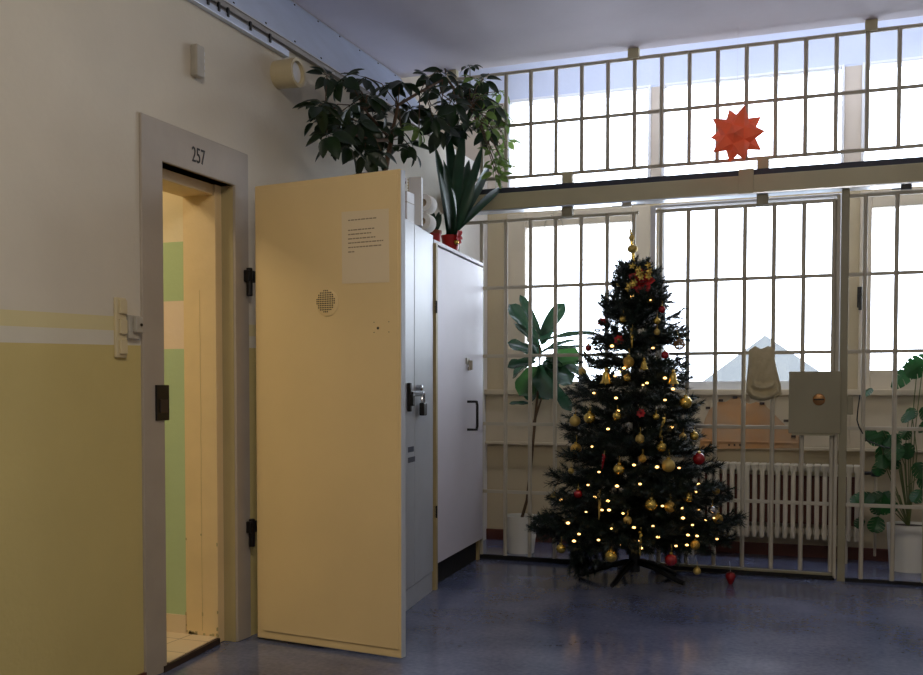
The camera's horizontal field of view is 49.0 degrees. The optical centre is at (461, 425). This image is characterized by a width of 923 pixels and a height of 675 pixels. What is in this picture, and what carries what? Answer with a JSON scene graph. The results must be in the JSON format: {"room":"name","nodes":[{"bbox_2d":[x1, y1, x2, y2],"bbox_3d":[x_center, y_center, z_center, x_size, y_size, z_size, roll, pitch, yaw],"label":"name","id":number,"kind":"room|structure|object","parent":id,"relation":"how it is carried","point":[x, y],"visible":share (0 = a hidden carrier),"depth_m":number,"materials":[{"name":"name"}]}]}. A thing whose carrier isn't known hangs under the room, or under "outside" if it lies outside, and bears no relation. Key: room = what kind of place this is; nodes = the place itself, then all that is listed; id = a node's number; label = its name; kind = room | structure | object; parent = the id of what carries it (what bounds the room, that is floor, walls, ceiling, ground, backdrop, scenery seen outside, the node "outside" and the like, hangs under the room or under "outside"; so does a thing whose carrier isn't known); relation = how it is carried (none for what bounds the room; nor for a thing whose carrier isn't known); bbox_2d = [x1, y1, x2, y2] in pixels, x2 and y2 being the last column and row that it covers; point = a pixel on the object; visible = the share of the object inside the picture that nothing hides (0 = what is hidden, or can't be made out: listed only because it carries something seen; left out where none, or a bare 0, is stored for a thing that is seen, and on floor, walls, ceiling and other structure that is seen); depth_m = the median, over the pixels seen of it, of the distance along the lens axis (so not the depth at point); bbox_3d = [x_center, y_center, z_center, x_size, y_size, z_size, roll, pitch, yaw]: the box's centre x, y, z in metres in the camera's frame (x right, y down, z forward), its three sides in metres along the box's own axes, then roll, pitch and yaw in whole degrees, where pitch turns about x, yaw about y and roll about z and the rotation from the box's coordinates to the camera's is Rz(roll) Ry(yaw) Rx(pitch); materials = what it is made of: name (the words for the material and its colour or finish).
{"room":"prison interior","nodes":[
{"label":"prison interior","id":0,"kind":"room"},
{"bbox_2d":[163,192,185,614],"bbox_3d":[-2.596,-0.289,4.134,2.420,2.600,2.095,1,2,21],"label":"wall","id":1,"kind":"structure","parent":0,"point":[173,287],"depth_m":4.67,"materials":[{"name":"paint"}]},
{"bbox_2d":[166,613,185,633],"bbox_3d":[-2.286,0.909,5.069,2.165,0.085,0.008,1,2,21],"label":"baseboard","id":2,"kind":"structure","parent":1,"relation":"attached to","point":[176,623],"depth_m":4.70,"materials":[{"name":"beige tile"}]},
{"bbox_2d":[0,0,487,674],"bbox_3d":[-1.780,-0.812,3.337,0.500,3.700,10.020,1,2,21],"label":"wall","id":3,"kind":"structure","parent":0,"point":[77,76],"depth_m":3.73,"materials":[{"name":"paint"}]},
{"bbox_2d":[114,297,127,357],"bbox_3d":[-1.301,-0.372,3.873,0.024,0.229,0.062,1,2,21],"label":"switch panel","id":4,"kind":"object","parent":3,"relation":"attached to","point":[120,304],"visible":1,"depth_m":3.86,"materials":[{"name":"beige plastic"}]},
{"bbox_2d":[126,315,142,339],"bbox_3d":[-1.268,-0.380,3.935,0.042,0.092,0.065,1,2,21],"label":"switch","id":5,"kind":"object","parent":3,"relation":"attached to","point":[135,323],"visible":1,"depth_m":3.92,"materials":[{"name":"grey plastic"}]},
{"bbox_2d":[138,112,256,674],"bbox_3d":[-1.144,-0.117,4.379,0.123,2.243,0.786,1,2,21],"label":"door frame","id":6,"kind":"structure","parent":3,"relation":"attached to","point":[160,142],"depth_m":4.11,"materials":[{"name":"grey paint"}]},
{"bbox_2d":[191,44,204,78],"bbox_3d":[-1.118,-1.543,4.299,0.035,0.133,0.064,1,2,21],"label":"strip","id":7,"kind":"object","parent":3,"relation":"attached to","point":[197,51],"visible":1,"depth_m":4.27,"materials":[{"name":"grey plastic"}]},
{"bbox_2d":[162,168,235,641],"bbox_3d":[-1.236,-0.097,4.425,0.238,2.200,0.995,1,2,21],"label":"reveal","id":8,"kind":"structure","parent":3,"relation":"attached to","point":[207,208],"depth_m":4.62,"materials":[{"name":"beige paint"}]},
{"bbox_2d":[187,0,288,57],"bbox_3d":[-1.550,-1.781,3.154,0.036,0.070,3.900,1,2,21],"label":"cable trunking","id":9,"kind":"object","parent":3,"relation":"attached to","point":[208,6],"visible":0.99,"depth_m":4.59,"materials":[{"name":"silver metal"}]},
{"bbox_2d":[270,57,305,88],"bbox_3d":[-0.842,-1.702,4.905,0.118,0.138,0.138,1,2,21],"label":"pipe stub","id":10,"kind":"object","parent":3,"relation":"attached to","point":[290,72],"visible":1,"depth_m":4.87,"materials":[{"name":"beige plastic"}]},
{"bbox_2d":[255,169,405,657],"bbox_3d":[-0.594,-0.047,4.476,0.785,2.073,0.043,1,2,28],"label":"door","id":11,"kind":"structure","parent":3,"relation":"in","point":[330,353],"depth_m":4.45,"materials":[{"name":"beige paint"}]},
{"bbox_2d":[342,208,388,283],"bbox_3d":[-0.412,-0.764,4.335,0.244,0.315,0.001,1,2,28],"label":"notice sheet","id":12,"kind":"object","parent":11,"relation":"attached to","point":[365,233],"visible":1,"depth_m":4.33,"materials":[{"name":"beige paper"}]},
{"bbox_2d":[507,513,535,553],"bbox_3d":[0.424,0.778,7.250,0.250,0.265,0.250,1,2,21],"label":"pot","id":13,"kind":"object","parent":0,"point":[517,533],"depth_m":7.16,"materials":[{"name":"white ceramic"}]},
{"bbox_2d":[158,539,922,674],"bbox_3d":[-0.332,1.101,2.849,7.400,0.150,10.020,1,2,21],"label":"floor","id":14,"kind":"structure","parent":0,"point":[490,616],"depth_m":4.92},
{"bbox_2d":[163,638,219,672],"bbox_3d":[-1.162,0.992,4.381,0.013,0.026,0.494,0,2,13],"label":"threshold","id":15,"kind":"object","parent":14,"relation":"on","point":[215,642],"visible":1,"depth_m":4.36,"materials":[{"name":"black"}]},
{"bbox_2d":[405,219,432,610],"bbox_3d":[-0.404,-0.054,5.412,0.380,2.050,0.881,0,2,13],"label":"locker","id":16,"kind":"object","parent":14,"relation":"on","point":[418,242],"visible":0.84,"depth_m":5.48,"materials":[{"name":"grey metal"}]},
{"bbox_2d":[292,64,521,189],"bbox_3d":[-0.239,-1.702,5.812,0.492,1.218,2.751,1,2,25],"label":"plant","id":17,"kind":"object","parent":16,"relation":"on","point":[365,136],"visible":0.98,"depth_m":5.58,"materials":[{"name":"green plant"}]},
{"bbox_2d":[405,191,413,223],"bbox_3d":[-0.317,-1.160,5.413,0.102,0.160,0.102,1,2,21],"label":"carton","id":18,"kind":"object","parent":16,"relation":"on","point":[409,197],"visible":0.36,"depth_m":5.38,"materials":[{"name":"white cardboard"}]},
{"bbox_2d":[407,177,422,226],"bbox_3d":[-0.252,-1.214,5.515,0.078,0.262,0.048,0,2,7],"label":"box","id":19,"kind":"object","parent":16,"relation":"on","point":[415,184],"visible":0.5,"depth_m":5.49,"materials":[{"name":"cardboard"}]},
{"bbox_2d":[420,212,435,232],"bbox_3d":[-0.206,-1.142,5.714,0.104,0.104,0.100,1,2,18],"label":"toilet roll","id":20,"kind":"object","parent":16,"relation":"on","point":[429,222],"visible":0.57,"depth_m":5.67,"materials":[{"name":"white paper"}]},
{"bbox_2d":[423,193,436,214],"bbox_3d":[-0.201,-1.245,5.709,0.104,0.104,0.100,1,2,18],"label":"toilet roll","id":21,"kind":"object","parent":20,"relation":"on","point":[429,203],"visible":0.66,"depth_m":5.66,"materials":[{"name":"white paper"}]},
{"bbox_2d":[432,239,482,589],"bbox_3d":[-0.100,-0.073,6.394,0.345,2.022,1.117,1,2,16],"label":"tall cabinet","id":22,"kind":"object","parent":14,"relation":"on","point":[457,277],"visible":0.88,"depth_m":6.30,"materials":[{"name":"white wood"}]},
{"bbox_2d":[430,212,441,241],"bbox_3d":[-0.165,-1.204,6.131,0.097,0.256,0.118,1,2,21],"label":"potted plant","id":23,"kind":"object","parent":22,"relation":"on","point":[436,233],"visible":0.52,"depth_m":6.11,"materials":[{"name":"red"}]},
{"bbox_2d":[434,133,502,250],"bbox_3d":[0.054,-1.492,6.498,0.219,0.809,1.197,1,2,21],"label":"leaf plant","id":24,"kind":"object","parent":22,"relation":"on","point":[459,191],"visible":0.98,"depth_m":6.28,"materials":[{"name":"green plant"}]},
{"bbox_2d":[458,211,638,565],"bbox_3d":[0.519,-0.232,6.803,1.330,2.315,0.030,1,2,21],"label":"grille","id":25,"kind":"object","parent":14,"relation":"in","point":[529,558],"visible":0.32,"depth_m":6.80,"materials":[{"name":"metal"}]},
{"bbox_2d":[507,295,593,553],"bbox_3d":[0.638,-0.006,7.165,0.695,1.840,0.325,1,2,21],"label":"potted plant","id":26,"kind":"object","parent":14,"relation":"on","point":[542,374],"visible":0.84,"depth_m":7.15,"materials":[{"name":"green plant"}]},
{"bbox_2d":[526,254,750,587],"bbox_3d":[1.009,-0.044,6.038,1.388,1.984,1.072,1,2,21],"label":"tree","id":27,"kind":"object","parent":14,"relation":"on","point":[620,300],"visible":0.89,"depth_m":5.99,"materials":[{"name":"green plastic"}]},
{"bbox_2d":[556,537,565,552],"bbox_3d":[0.581,0.701,5.913,0.056,0.096,0.056,1,2,21],"label":"bauble","id":28,"kind":"object","parent":27,"relation":"hanging from","point":[560,548],"visible":1,"depth_m":5.89,"materials":[{"name":"gold metal"}]},
{"bbox_2d":[568,464,573,473],"bbox_3d":[0.650,0.260,6.010,0.037,0.063,0.037,1,2,21],"label":"bauble","id":29,"kind":"object","parent":27,"relation":"hanging from","point":[570,469],"visible":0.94,"depth_m":6.00,"materials":[{"name":"gold metal"}]},
{"bbox_2d":[570,409,579,425],"bbox_3d":[0.682,-0.048,6.087,0.066,0.113,0.066,1,2,21],"label":"bauble","id":30,"kind":"object","parent":27,"relation":"hanging from","point":[574,420],"visible":1,"depth_m":6.07,"materials":[{"name":"gold metal"}]},
{"bbox_2d":[570,436,581,453],"bbox_3d":[0.681,0.118,6.018,0.069,0.117,0.069,1,2,21],"label":"bauble","id":31,"kind":"object","parent":27,"relation":"hanging from","point":[575,444],"visible":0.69,"depth_m":6.00,"materials":[{"name":"gold metal"}]},
{"bbox_2d":[574,484,581,497],"bbox_3d":[0.677,0.383,5.887,0.052,0.088,0.052,1,2,21],"label":"bauble","id":32,"kind":"object","parent":27,"relation":"hanging from","point":[577,493],"visible":0.98,"depth_m":5.87,"materials":[{"name":"red"}]},
{"bbox_2d":[578,366,586,374],"bbox_3d":[0.740,-0.344,6.191,0.049,0.084,0.049,1,2,21],"label":"bauble","id":33,"kind":"object","parent":27,"relation":"hanging from","point":[582,369],"visible":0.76,"depth_m":6.17,"materials":[{"name":"gold metal"}]},
{"bbox_2d":[572,539,602,541],"label":"fairy lights","id":34,"kind":"object","parent":27,"relation":"attached to","point":[597,539],"depth_m":5.82,"materials":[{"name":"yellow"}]},
{"bbox_2d":[585,344,591,350],"bbox_3d":[0.776,-0.486,6.185,0.042,0.071,0.042,1,2,21],"label":"bauble","id":35,"kind":"object","parent":27,"relation":"hanging from","point":[587,348],"visible":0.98,"depth_m":6.17,"materials":[{"name":"red"}]},
{"bbox_2d":[584,407,594,423],"bbox_3d":[0.751,-0.066,5.938,0.069,0.117,0.069,1,2,21],"label":"bauble","id":36,"kind":"object","parent":27,"relation":"hanging from","point":[589,417],"visible":1,"depth_m":5.92,"materials":[{"name":"gold metal"}]},
{"bbox_2d":[597,493,600,517],"bbox_3d":[0.778,0.450,5.714,0.022,0.173,0.022,1,2,21],"label":"icicles","id":37,"kind":"object","parent":27,"relation":"hanging from","point":[599,505],"visible":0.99,"depth_m":5.71,"materials":[{"name":"gold metal"}]},
{"bbox_2d":[602,450,605,468],"bbox_3d":[0.812,0.201,5.785,0.022,0.112,0.021,1,2,21],"label":"icicles","id":38,"kind":"object","parent":27,"relation":"hanging from","point":[603,455],"visible":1,"depth_m":5.78,"materials":[{"name":"red"}]},
{"bbox_2d":[585,508,623,513],"label":"fairy lights","id":39,"kind":"object","parent":27,"relation":"attached to","point":[615,508],"depth_m":5.81,"materials":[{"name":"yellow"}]},
{"bbox_2d":[600,368,611,384],"bbox_3d":[0.841,-0.283,5.894,0.074,0.102,0.074,1,2,21],"label":"bell","id":40,"kind":"object","parent":27,"relation":"hanging from","point":[605,377],"visible":1,"depth_m":5.88,"materials":[{"name":"gold metal"}]},
{"bbox_2d":[605,546,616,561],"bbox_3d":[0.839,0.710,5.682,0.071,0.121,0.071,1,2,21],"label":"bauble","id":41,"kind":"object","parent":27,"relation":"hanging from","point":[610,555],"visible":0.99,"depth_m":5.66,"materials":[{"name":"gold metal"}]},
{"bbox_2d":[613,406,620,419],"bbox_3d":[0.895,-0.070,5.827,0.052,0.088,0.052,1,2,21],"label":"bauble","id":42,"kind":"object","parent":27,"relation":"hanging from","point":[616,416],"visible":1,"depth_m":5.81,"materials":[{"name":"gold metal"}]},
{"bbox_2d":[614,335,622,344],"bbox_3d":[0.918,-0.496,5.903,0.058,0.059,0.018,1,2,21],"label":"ribbon bow","id":43,"kind":"object","parent":27,"relation":"attached to","point":[618,336],"visible":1,"depth_m":5.91,"materials":[{"name":"red"}]},
{"bbox_2d":[613,457,624,474],"bbox_3d":[0.897,0.231,5.768,0.064,0.109,0.064,1,2,21],"label":"bauble","id":44,"kind":"object","parent":27,"relation":"hanging from","point":[619,469],"visible":1,"depth_m":5.75,"materials":[{"name":"gold metal"}]},
{"bbox_2d":[619,311,626,322],"bbox_3d":[0.948,-0.638,5.945,0.044,0.076,0.044,1,2,21],"label":"bauble","id":45,"kind":"object","parent":27,"relation":"hanging from","point":[622,320],"visible":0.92,"depth_m":5.93,"materials":[{"name":"gold metal"}]},
{"bbox_2d":[623,373,630,381],"bbox_3d":[0.959,-0.288,5.865,0.044,0.076,0.044,1,2,21],"label":"bauble","id":46,"kind":"object","parent":27,"relation":"hanging from","point":[627,378],"visible":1,"depth_m":5.85,"materials":[{"name":"gold metal"}]},
{"bbox_2d":[624,515,631,524],"bbox_3d":[0.931,0.518,5.675,0.049,0.084,0.049,1,2,21],"label":"bauble","id":47,"kind":"object","parent":27,"relation":"hanging from","point":[627,518],"visible":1,"depth_m":5.66,"materials":[{"name":"gold metal"}]},
{"bbox_2d":[623,351,633,367],"bbox_3d":[0.969,-0.389,5.867,0.066,0.113,0.066,1,2,21],"label":"bauble","id":48,"kind":"object","parent":27,"relation":"hanging from","point":[628,361],"visible":1,"depth_m":5.85,"materials":[{"name":"gold metal"}]},
{"bbox_2d":[627,222,637,261],"bbox_3d":[1.039,-1.115,6.151,0.064,0.251,0.063,1,2,21],"label":"topper","id":49,"kind":"object","parent":27,"relation":"on","point":[632,248],"visible":1,"depth_m":6.14,"materials":[{"name":"gold metal"}]},
{"bbox_2d":[629,552,639,571],"bbox_3d":[1.060,0.836,6.207,0.070,0.120,0.068,1,2,21],"label":"socket","id":50,"kind":"object","parent":27,"relation":"attached to","point":[636,560],"depth_m":6.18,"materials":[{"name":"black"}]},
{"bbox_2d":[635,428,643,443],"bbox_3d":[1.018,0.060,5.774,0.054,0.092,0.054,1,2,21],"label":"bauble","id":51,"kind":"object","parent":27,"relation":"hanging from","point":[639,438],"visible":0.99,"depth_m":5.76,"materials":[{"name":"gold metal"}]},
{"bbox_2d":[638,531,641,553],"bbox_3d":[0.987,0.644,5.590,0.022,0.159,0.021,1,2,21],"label":"icicles","id":52,"kind":"object","parent":27,"relation":"hanging from","point":[639,532],"visible":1,"depth_m":5.58,"materials":[{"name":"gold metal"}]},
{"bbox_2d":[625,262,654,293],"bbox_3d":[1.058,-0.869,5.992,0.171,0.189,0.086,1,2,21],"label":"ribbon bow","id":53,"kind":"object","parent":27,"relation":"attached to","point":[640,279],"visible":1,"depth_m":5.98,"materials":[{"name":"red"}]},
{"bbox_2d":[637,409,644,416],"bbox_3d":[1.024,-0.069,5.780,0.053,0.054,0.016,1,2,21],"label":"bauble","id":54,"kind":"object","parent":27,"relation":"attached to","point":[639,414],"visible":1,"depth_m":5.78,"materials":[{"name":"red"}]},
{"bbox_2d":[639,453,645,461],"bbox_3d":[1.030,0.175,5.761,0.044,0.076,0.044,1,2,21],"label":"bauble","id":55,"kind":"object","parent":27,"relation":"hanging from","point":[642,458],"visible":1,"depth_m":5.75,"materials":[{"name":"gold metal"}]},
{"bbox_2d":[640,358,647,370],"bbox_3d":[1.050,-0.351,5.827,0.054,0.075,0.054,1,2,21],"label":"bell","id":56,"kind":"object","parent":27,"relation":"hanging from","point":[643,364],"visible":1,"depth_m":5.81,"materials":[{"name":"gold metal"}]},
{"bbox_2d":[631,377,666,388],"label":"fairy lights","id":57,"kind":"object","parent":27,"relation":"attached to","point":[663,377],"depth_m":5.90,"materials":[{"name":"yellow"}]},
{"bbox_2d":[645,490,656,510],"bbox_3d":[1.063,0.423,5.678,0.071,0.121,0.071,1,2,21],"label":"bauble","id":58,"kind":"object","parent":27,"relation":"hanging from","point":[650,504],"visible":1,"depth_m":5.66,"materials":[{"name":"gold metal"}]},
{"bbox_2d":[653,410,658,419],"bbox_3d":[1.113,-0.059,5.795,0.037,0.063,0.037,1,2,21],"label":"bauble","id":59,"kind":"object","parent":27,"relation":"hanging from","point":[655,416],"visible":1,"depth_m":5.78,"materials":[{"name":"gold metal"}]},
{"bbox_2d":[654,314,659,323],"bbox_3d":[1.144,-0.623,5.926,0.039,0.067,0.039,1,2,21],"label":"bauble","id":60,"kind":"object","parent":27,"relation":"hanging from","point":[656,320],"visible":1,"depth_m":5.91,"materials":[{"name":"gold metal"}]},
{"bbox_2d":[654,325,659,334],"bbox_3d":[1.141,-0.556,5.907,0.037,0.063,0.037,1,2,21],"label":"bauble","id":61,"kind":"object","parent":27,"relation":"hanging from","point":[656,331],"visible":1,"depth_m":5.90,"materials":[{"name":"gold metal"}]},
{"bbox_2d":[657,440,665,451],"bbox_3d":[1.141,0.105,5.777,0.056,0.096,0.056,1,2,21],"label":"bauble","id":62,"kind":"object","parent":27,"relation":"hanging from","point":[661,446],"visible":1,"depth_m":5.76,"materials":[{"name":"gold metal"}]},
{"bbox_2d":[658,301,665,312],"bbox_3d":[1.186,-0.699,5.989,0.044,0.076,0.044,1,2,21],"label":"bauble","id":63,"kind":"object","parent":27,"relation":"hanging from","point":[661,309],"visible":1,"depth_m":5.98,"materials":[{"name":"red"}]},
{"bbox_2d":[659,417,665,437],"bbox_3d":[1.142,0.004,5.753,0.036,0.140,0.021,1,2,21],"label":"icicles","id":64,"kind":"object","parent":27,"relation":"hanging from","point":[663,418],"visible":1,"depth_m":5.75,"materials":[{"name":"gold metal"}]},
{"bbox_2d":[661,346,668,358],"bbox_3d":[1.184,-0.424,5.892,0.047,0.080,0.047,1,2,21],"label":"bauble","id":65,"kind":"object","parent":27,"relation":"hanging from","point":[664,354],"visible":1,"depth_m":5.88,"materials":[{"name":"red"}]},
{"bbox_2d":[662,453,674,471],"bbox_3d":[1.177,0.203,5.756,0.076,0.130,0.076,1,2,21],"label":"bauble","id":66,"kind":"object","parent":27,"relation":"hanging from","point":[668,464],"visible":1,"depth_m":5.73,"materials":[{"name":"gold metal"}]},
{"bbox_2d":[664,494,675,512],"bbox_3d":[1.172,0.438,5.692,0.064,0.109,0.064,1,2,21],"label":"bauble","id":67,"kind":"object","parent":27,"relation":"hanging from","point":[668,504],"visible":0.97,"depth_m":5.67,"materials":[{"name":"gold metal"}]},
{"bbox_2d":[665,545,676,565],"bbox_3d":[1.169,0.728,5.650,0.071,0.121,0.071,1,2,21],"label":"bauble","id":68,"kind":"object","parent":27,"relation":"hanging from","point":[670,559],"visible":1,"depth_m":5.63,"materials":[{"name":"red"}]},
{"bbox_2d":[667,369,678,384],"bbox_3d":[1.225,-0.277,5.863,0.069,0.095,0.069,1,2,21],"label":"bell","id":69,"kind":"object","parent":27,"relation":"hanging from","point":[672,379],"visible":1,"depth_m":5.85,"materials":[{"name":"gold metal"}]},
{"bbox_2d":[674,330,684,349],"bbox_3d":[1.274,-0.502,5.938,0.077,0.125,0.067,0,2,5],"label":"bauble","id":70,"kind":"object","parent":27,"relation":"hanging from","point":[676,343],"visible":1,"depth_m":5.92,"materials":[{"name":"silver metal"}]},
{"bbox_2d":[665,516,693,525],"label":"fairy lights","id":71,"kind":"object","parent":27,"relation":"attached to","point":[681,517],"depth_m":5.74,"materials":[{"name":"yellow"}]},
{"bbox_2d":[679,391,691,408],"bbox_3d":[1.308,-0.158,5.909,0.074,0.126,0.074,1,2,21],"label":"bauble","id":72,"kind":"object","parent":27,"relation":"hanging from","point":[685,402],"visible":1,"depth_m":5.88,"materials":[{"name":"gold metal"}]},
{"bbox_2d":[656,533,717,546],"label":"fairy lights","id":73,"kind":"object","parent":27,"relation":"attached to","point":[678,533],"depth_m":5.74,"materials":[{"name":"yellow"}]},
{"bbox_2d":[684,491,692,501],"bbox_3d":[1.288,0.396,5.755,0.052,0.088,0.052,1,2,21],"label":"bauble","id":74,"kind":"object","parent":27,"relation":"hanging from","point":[689,498],"visible":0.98,"depth_m":5.74,"materials":[{"name":"gold metal"}]},
{"bbox_2d":[690,426,697,439],"bbox_3d":[1.357,0.046,5.911,0.052,0.088,0.052,1,2,21],"label":"bauble","id":75,"kind":"object","parent":27,"relation":"hanging from","point":[693,435],"visible":0.99,"depth_m":5.89,"materials":[{"name":"gold metal"}]},
{"bbox_2d":[690,534,699,549],"bbox_3d":[1.313,0.656,5.694,0.054,0.092,0.054,1,2,21],"label":"bauble","id":76,"kind":"object","parent":27,"relation":"hanging from","point":[694,544],"visible":1,"depth_m":5.68,"materials":[{"name":"gold metal"}]},
{"bbox_2d":[693,562,700,574],"bbox_3d":[1.336,0.812,5.745,0.044,0.076,0.044,1,2,21],"label":"bauble","id":77,"kind":"object","parent":27,"relation":"hanging from","point":[696,570],"visible":1,"depth_m":5.73,"materials":[{"name":"gold metal"}]},
{"bbox_2d":[693,444,704,464],"bbox_3d":[1.385,0.172,5.905,0.074,0.126,0.074,1,2,21],"label":"bauble","id":78,"kind":"object","parent":27,"relation":"hanging from","point":[698,458],"visible":1,"depth_m":5.88,"materials":[{"name":"red"}]},
{"bbox_2d":[708,501,715,513],"bbox_3d":[1.446,0.474,5.844,0.047,0.080,0.047,1,2,21],"label":"bauble","id":79,"kind":"object","parent":27,"relation":"hanging from","point":[711,509],"visible":0.98,"depth_m":5.83,"materials":[{"name":"silver metal"}]},
{"bbox_2d":[713,507,722,523],"bbox_3d":[1.488,0.524,5.873,0.059,0.100,0.059,1,2,21],"label":"bauble","id":80,"kind":"object","parent":27,"relation":"hanging from","point":[717,516],"visible":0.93,"depth_m":5.86,"materials":[{"name":"gold metal"}]},
{"bbox_2d":[725,561,735,584],"bbox_3d":[1.608,0.890,6.051,0.062,0.152,0.062,1,2,21],"label":"ornament","id":81,"kind":"object","parent":27,"relation":"hanging from","point":[730,576],"visible":0.91,"depth_m":6.03,"materials":[{"name":"red"}]},
{"bbox_2d":[678,461,879,563],"bbox_3d":[2.167,0.592,6.977,1.327,0.657,0.154,1,2,21],"label":"radiator","id":82,"kind":"object","parent":14,"relation":"on","point":[786,486],"visible":0.59,"depth_m":6.89,"materials":[{"name":"beige metal"}]},
{"bbox_2d":[837,189,852,581],"bbox_3d":[2.324,-0.233,6.114,0.079,2.365,0.055,1,2,21],"label":"gate post","id":83,"kind":"object","parent":14,"relation":"on","point":[846,401],"visible":0.98,"depth_m":6.10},
{"bbox_2d":[648,194,840,579],"bbox_3d":[1.752,-0.231,6.319,1.156,2.334,0.090,1,2,21],"label":"gate","id":84,"kind":"object","parent":83,"relation":"attached to","point":[814,396],"visible":0.72,"depth_m":6.22,"materials":[{"name":"metal"}]},
{"bbox_2d":[746,346,780,400],"bbox_3d":[1.858,-0.318,6.231,0.213,0.341,0.083,1,2,21],"label":"hanging cloth","id":85,"kind":"object","parent":84,"relation":"hanging from","point":[762,382],"visible":1,"depth_m":6.22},
{"bbox_2d":[845,189,922,585],"bbox_3d":[3.442,-0.204,5.692,2.378,2.335,0.030,1,2,21],"label":"grille","id":86,"kind":"object","parent":14,"relation":"in","point":[896,272],"visible":1,"depth_m":6.04,"materials":[{"name":"metal"}]},
{"bbox_2d":[856,395,889,448],"bbox_3d":[2.489,-0.019,6.121,0.260,0.327,0.026,-1,2,-24],"label":"cable","id":87,"kind":"object","parent":86,"relation":"hanging from","point":[859,395],"visible":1,"depth_m":6.07,"materials":[{"name":"black plastic"}]},
{"bbox_2d":[850,354,922,572],"bbox_3d":[2.769,0.241,6.522,0.495,1.391,0.331,1,2,21],"label":"potted plant","id":88,"kind":"object","parent":14,"relation":"on","point":[908,534],"visible":0.86,"depth_m":6.44,"materials":[{"name":"green plant"}]},
{"bbox_2d":[886,521,921,572],"bbox_3d":[2.884,0.786,6.529,0.270,0.300,0.270,1,2,21],"label":"pot","id":89,"kind":"object","parent":14,"relation":"on","point":[908,534],"depth_m":6.42,"materials":[{"name":"white ceramic"}]},
{"bbox_2d":[292,0,922,77],"bbox_3d":[0.558,-2.485,2.393,5.500,0.410,10.020,1,2,21],"label":"ceiling","id":90,"kind":"structure","parent":0,"point":[405,36],"depth_m":6.03,"materials":[{"name":"paint"}]},
{"bbox_2d":[210,0,432,136],"bbox_3d":[-1.516,-2.069,3.719,0.380,0.508,6.998,1,2,21],"label":"duct","id":91,"kind":"object","parent":90,"relation":"attached to","point":[290,25],"visible":0.75,"depth_m":5.47,"materials":[{"name":"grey metal"}]},
{"bbox_2d":[710,71,764,162],"bbox_3d":[1.661,-1.991,6.097,0.336,0.822,0.316,0,2,-11],"label":"star","id":92,"kind":"object","parent":90,"relation":"hanging from","point":[737,134],"visible":1,"depth_m":6.04,"materials":[{"name":"red"}]},
{"bbox_2d":[437,16,922,548],"bbox_3d":[2.358,-0.914,7.112,5.450,3.660,0.180,1,2,21],"label":"wall","id":93,"kind":"structure","parent":0,"point":[883,45],"depth_m":7.24,"materials":[{"name":"paint"}]},
{"bbox_2d":[507,206,650,389],"bbox_3d":[0.870,-0.929,7.592,1.090,1.345,0.080,1,2,21],"label":"window","id":94,"kind":"structure","parent":93,"relation":"in","point":[517,231],"depth_m":7.68,"materials":[{"name":"paint"}]},
{"bbox_2d":[544,210,562,235],"bbox_3d":[0.694,-1.541,7.592,0.157,0.245,0.024,1,2,21],"label":"ring","id":95,"kind":"object","parent":94,"relation":"hanging from","point":[553,210],"visible":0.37,"depth_m":7.59,"materials":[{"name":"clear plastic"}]},
{"bbox_2d":[507,85,651,186],"bbox_3d":[0.871,-2.093,7.553,1.090,0.744,0.080,1,2,21],"label":"window","id":96,"kind":"structure","parent":93,"relation":"in","point":[648,88],"depth_m":7.53,"materials":[{"name":"white paint"}]},
{"bbox_2d":[486,528,888,561],"bbox_3d":[2.531,0.878,6.998,5.000,0.085,0.020,1,2,21],"label":"baseboard","id":97,"kind":"structure","parent":93,"relation":"attached to","point":[760,548],"depth_m":7.09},
{"bbox_2d":[484,390,922,452],"bbox_3d":[2.523,-0.033,6.944,5.000,0.421,0.070,1,2,21],"label":"trim","id":98,"kind":"structure","parent":93,"relation":"attached to","point":[878,405],"depth_m":7.19,"materials":[{"name":"paint"}]},
{"bbox_2d":[700,396,798,448],"bbox_3d":[2.021,-0.014,7.109,0.679,0.379,0.024,1,2,21],"label":"cutout","id":99,"kind":"object","parent":93,"relation":"attached to","point":[729,412],"visible":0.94,"depth_m":7.12,"materials":[{"name":"brown"}]},
{"bbox_2d":[661,193,841,389],"bbox_3d":[2.030,-0.913,7.151,1.232,1.345,0.080,1,2,21],"label":"window","id":100,"kind":"structure","parent":93,"relation":"in","point":[694,385],"depth_m":7.19,"materials":[{"name":"white paint"}]},
{"bbox_2d":[661,64,844,175],"bbox_3d":[2.031,-2.077,7.112,1.232,0.744,0.080,1,2,21],"label":"window","id":101,"kind":"structure","parent":93,"relation":"in","point":[841,67],"depth_m":7.05,"materials":[{"name":"white paint"}]},
{"bbox_2d":[857,188,922,389],"bbox_3d":[3.244,-0.896,6.660,1.193,1.345,0.135,1,2,21],"label":"window","id":102,"kind":"structure","parent":93,"relation":"in","point":[875,379],"depth_m":6.83,"materials":[{"name":"paint"}]},
{"bbox_2d":[861,56,922,160],"bbox_3d":[3.260,-2.061,6.645,1.181,0.744,0.080,1,2,21],"label":"window","id":103,"kind":"structure","parent":93,"relation":"in","point":[918,59],"depth_m":6.80,"materials":[{"name":"white paint"}]},
{"bbox_2d":[473,156,922,217],"bbox_3d":[2.224,-1.499,6.105,4.980,0.296,0.116,1,2,21],"label":"cross beam","id":104,"kind":"structure","parent":0,"point":[762,182],"depth_m":6.31,"materials":[{"name":"metal"}]},
{"bbox_2d":[447,19,922,181],"bbox_3d":[2.225,-2.016,6.090,4.960,0.768,0.049,1,2,21],"label":"grille","id":105,"kind":"object","parent":104,"relation":"attached to","point":[871,26],"visible":0.8,"depth_m":6.35,"materials":[{"name":"metal"}]},
{"label":"outside","id":106,"kind":"structure","parent":0,"visible":0},
{"bbox_2d":[704,335,818,380],"bbox_3d":[6.523,2.442,20.613,2.780,8.063,9.000,1,2,21],"label":"neighbouring house","id":107,"kind":"structure","parent":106,"point":[785,363],"depth_m":16.29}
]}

